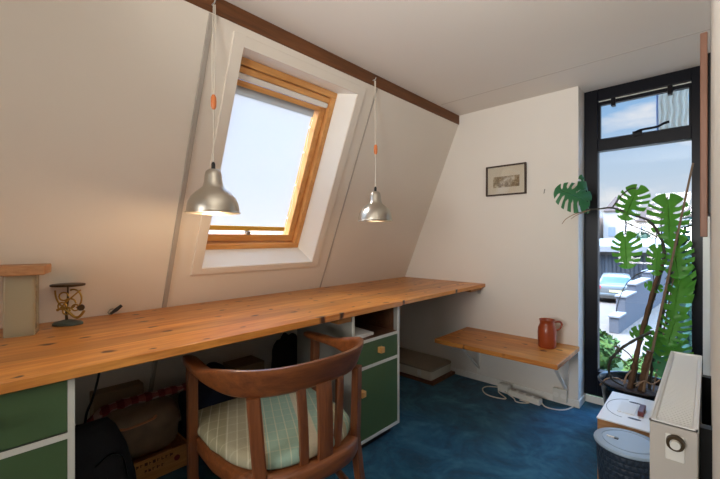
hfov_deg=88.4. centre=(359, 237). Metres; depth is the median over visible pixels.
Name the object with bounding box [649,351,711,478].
radiator
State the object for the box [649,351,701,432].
grille
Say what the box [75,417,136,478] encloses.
bag
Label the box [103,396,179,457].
bag
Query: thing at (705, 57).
wall panel
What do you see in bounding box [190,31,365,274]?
trim
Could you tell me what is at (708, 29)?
trim
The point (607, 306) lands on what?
ground
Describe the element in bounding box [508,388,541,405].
power strip
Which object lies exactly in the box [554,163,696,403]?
monstera plant
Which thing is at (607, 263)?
garage
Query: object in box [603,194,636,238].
house
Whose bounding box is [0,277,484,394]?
countertop
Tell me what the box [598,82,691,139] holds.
window
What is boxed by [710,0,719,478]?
wall
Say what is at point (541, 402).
cable
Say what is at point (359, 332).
paper stack
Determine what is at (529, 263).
wall
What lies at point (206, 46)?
trim
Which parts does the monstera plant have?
stem, pot, stem, stem, stem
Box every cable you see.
[84,373,99,422]
[482,386,506,398]
[504,391,529,403]
[541,402,574,410]
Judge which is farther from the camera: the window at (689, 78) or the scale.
the window at (689, 78)
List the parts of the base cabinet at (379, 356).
knob, drawer, door, knob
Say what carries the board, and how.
on the floor
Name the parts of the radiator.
panel, plate, valve knob, panel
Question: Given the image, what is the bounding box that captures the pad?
[617,401,637,415]
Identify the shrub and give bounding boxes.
[600,329,621,369]
[621,354,661,378]
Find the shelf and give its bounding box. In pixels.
[355,308,396,339]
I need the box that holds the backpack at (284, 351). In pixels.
[271,332,296,368]
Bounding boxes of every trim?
[148,13,213,391]
[185,0,458,124]
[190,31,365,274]
[319,88,376,287]
[441,29,709,104]
[703,216,709,375]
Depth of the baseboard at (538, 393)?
2.70 m
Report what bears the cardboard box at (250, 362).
on the floor
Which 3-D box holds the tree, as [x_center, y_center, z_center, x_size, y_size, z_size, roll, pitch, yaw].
[30.435,1.227,39.968,3.493,4.458,3.737,0,0,-12]
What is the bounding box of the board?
[399,371,454,385]
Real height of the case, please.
0.098 m
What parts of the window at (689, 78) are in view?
stay arm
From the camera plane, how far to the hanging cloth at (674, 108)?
2.43 m
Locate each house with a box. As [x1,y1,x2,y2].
[600,212,602,238]
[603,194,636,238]
[632,202,676,238]
[677,206,691,231]
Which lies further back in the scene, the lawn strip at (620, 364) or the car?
the car
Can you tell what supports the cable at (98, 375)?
hanging from the countertop
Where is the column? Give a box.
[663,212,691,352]
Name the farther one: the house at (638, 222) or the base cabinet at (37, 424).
the house at (638, 222)
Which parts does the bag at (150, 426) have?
handle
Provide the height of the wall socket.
0.086 m
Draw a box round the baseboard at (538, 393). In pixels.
[451,367,603,407]
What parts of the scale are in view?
stem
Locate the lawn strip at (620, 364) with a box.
[589,360,626,397]
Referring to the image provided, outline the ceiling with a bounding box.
[225,0,710,115]
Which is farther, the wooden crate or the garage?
the garage
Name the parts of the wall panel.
hanging rail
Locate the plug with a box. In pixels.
[107,304,122,314]
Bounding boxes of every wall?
[0,0,457,424]
[399,86,583,399]
[608,265,668,333]
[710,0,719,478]
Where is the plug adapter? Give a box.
[498,382,510,392]
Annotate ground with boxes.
[600,292,669,360]
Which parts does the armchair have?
leg, leg, rail, seat, leg, leg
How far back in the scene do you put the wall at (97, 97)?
1.63 m
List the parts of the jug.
handle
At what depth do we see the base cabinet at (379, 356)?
2.06 m
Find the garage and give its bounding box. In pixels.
[600,239,674,279]
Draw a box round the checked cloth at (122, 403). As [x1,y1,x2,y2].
[82,383,185,423]
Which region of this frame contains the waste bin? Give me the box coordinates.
[594,427,649,478]
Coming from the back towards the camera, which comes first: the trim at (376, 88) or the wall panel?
the trim at (376, 88)
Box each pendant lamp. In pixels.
[184,0,240,214]
[358,77,392,221]
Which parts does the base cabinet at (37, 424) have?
drawer, drawer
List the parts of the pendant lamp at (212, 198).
lamp shade, cord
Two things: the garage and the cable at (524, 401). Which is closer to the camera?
the cable at (524, 401)
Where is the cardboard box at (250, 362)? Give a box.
[223,355,264,369]
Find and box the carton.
[638,404,645,416]
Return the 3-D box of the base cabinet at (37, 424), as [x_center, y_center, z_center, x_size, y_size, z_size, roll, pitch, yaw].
[-1.123,0.774,1.078,0.524,0.752,0.392,0,0,43]
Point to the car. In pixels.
(611, 284)
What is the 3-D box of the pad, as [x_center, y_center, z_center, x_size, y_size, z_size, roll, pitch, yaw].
[1.330,0.845,1.838,0.070,0.004,0.140,0,0,43]
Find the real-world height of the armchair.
0.738 m
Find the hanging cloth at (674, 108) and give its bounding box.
[656,89,688,129]
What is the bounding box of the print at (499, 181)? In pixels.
[493,175,518,187]
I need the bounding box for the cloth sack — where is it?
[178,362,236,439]
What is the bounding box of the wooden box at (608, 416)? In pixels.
[597,391,653,478]
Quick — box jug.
[538,318,562,348]
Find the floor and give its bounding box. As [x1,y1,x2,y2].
[156,374,602,478]
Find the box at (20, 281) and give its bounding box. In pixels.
[0,263,50,337]
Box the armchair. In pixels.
[182,331,364,478]
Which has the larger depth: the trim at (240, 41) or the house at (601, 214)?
the house at (601, 214)
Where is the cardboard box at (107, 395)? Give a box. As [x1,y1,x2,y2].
[90,379,143,416]
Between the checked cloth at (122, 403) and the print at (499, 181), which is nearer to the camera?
the checked cloth at (122, 403)
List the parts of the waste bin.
lid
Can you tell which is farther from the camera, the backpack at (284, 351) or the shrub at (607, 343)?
the shrub at (607, 343)
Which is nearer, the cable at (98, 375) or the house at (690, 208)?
the cable at (98, 375)
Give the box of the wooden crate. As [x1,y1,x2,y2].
[132,432,186,478]
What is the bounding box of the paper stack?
[355,327,373,336]
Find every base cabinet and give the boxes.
[0,378,74,478]
[297,307,398,447]
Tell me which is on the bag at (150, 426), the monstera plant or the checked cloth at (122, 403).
the checked cloth at (122, 403)
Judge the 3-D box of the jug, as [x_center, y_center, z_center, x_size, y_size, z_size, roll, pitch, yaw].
[1.276,0.641,2.502,0.150,0.186,0.116,0,0,-28]
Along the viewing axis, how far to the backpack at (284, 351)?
2.40 m
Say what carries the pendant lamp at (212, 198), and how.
hanging from the ceiling
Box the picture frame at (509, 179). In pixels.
[486,162,526,196]
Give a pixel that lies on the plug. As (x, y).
(120, 306)
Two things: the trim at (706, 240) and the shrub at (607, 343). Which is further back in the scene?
the shrub at (607, 343)
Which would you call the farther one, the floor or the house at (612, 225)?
the house at (612, 225)
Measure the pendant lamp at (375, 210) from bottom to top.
0.890 m
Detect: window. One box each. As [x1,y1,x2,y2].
[206,57,336,249]
[584,66,702,397]
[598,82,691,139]
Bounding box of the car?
[600,273,632,299]
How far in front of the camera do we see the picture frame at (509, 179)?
2.83 m
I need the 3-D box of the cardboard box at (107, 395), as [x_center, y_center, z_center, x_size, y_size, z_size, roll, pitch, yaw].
[-1.245,0.957,1.899,0.085,0.383,0.220,0,0,43]
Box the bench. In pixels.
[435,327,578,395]
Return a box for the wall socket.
[553,387,567,402]
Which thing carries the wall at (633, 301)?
on the ground
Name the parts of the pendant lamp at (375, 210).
cord, lamp shade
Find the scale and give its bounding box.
[49,283,85,326]
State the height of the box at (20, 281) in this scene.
0.262 m
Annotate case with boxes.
[399,347,450,380]
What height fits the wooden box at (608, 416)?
0.301 m
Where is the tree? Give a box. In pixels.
[633,229,654,238]
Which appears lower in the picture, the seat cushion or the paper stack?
the seat cushion
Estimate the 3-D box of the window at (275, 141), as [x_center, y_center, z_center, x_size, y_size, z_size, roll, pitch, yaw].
[-0.573,-0.436,2.202,0.508,1.004,0.727,0,0,43]
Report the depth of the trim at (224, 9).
1.95 m
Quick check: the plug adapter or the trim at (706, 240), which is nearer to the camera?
the trim at (706, 240)
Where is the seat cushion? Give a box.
[197,388,349,469]
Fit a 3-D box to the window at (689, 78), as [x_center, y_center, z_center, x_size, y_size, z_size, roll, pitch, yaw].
[1.824,0.035,2.421,0.620,2.134,0.114,0,0,43]
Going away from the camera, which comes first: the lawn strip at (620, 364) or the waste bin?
the waste bin
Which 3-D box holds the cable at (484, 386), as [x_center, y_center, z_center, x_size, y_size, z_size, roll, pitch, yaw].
[0.986,1.134,2.748,0.140,0.035,0.227,0,0,4]
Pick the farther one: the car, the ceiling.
the car
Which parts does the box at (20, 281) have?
lid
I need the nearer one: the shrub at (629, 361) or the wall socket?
the wall socket
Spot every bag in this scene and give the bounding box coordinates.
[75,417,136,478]
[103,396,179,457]
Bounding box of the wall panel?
[700,32,710,236]

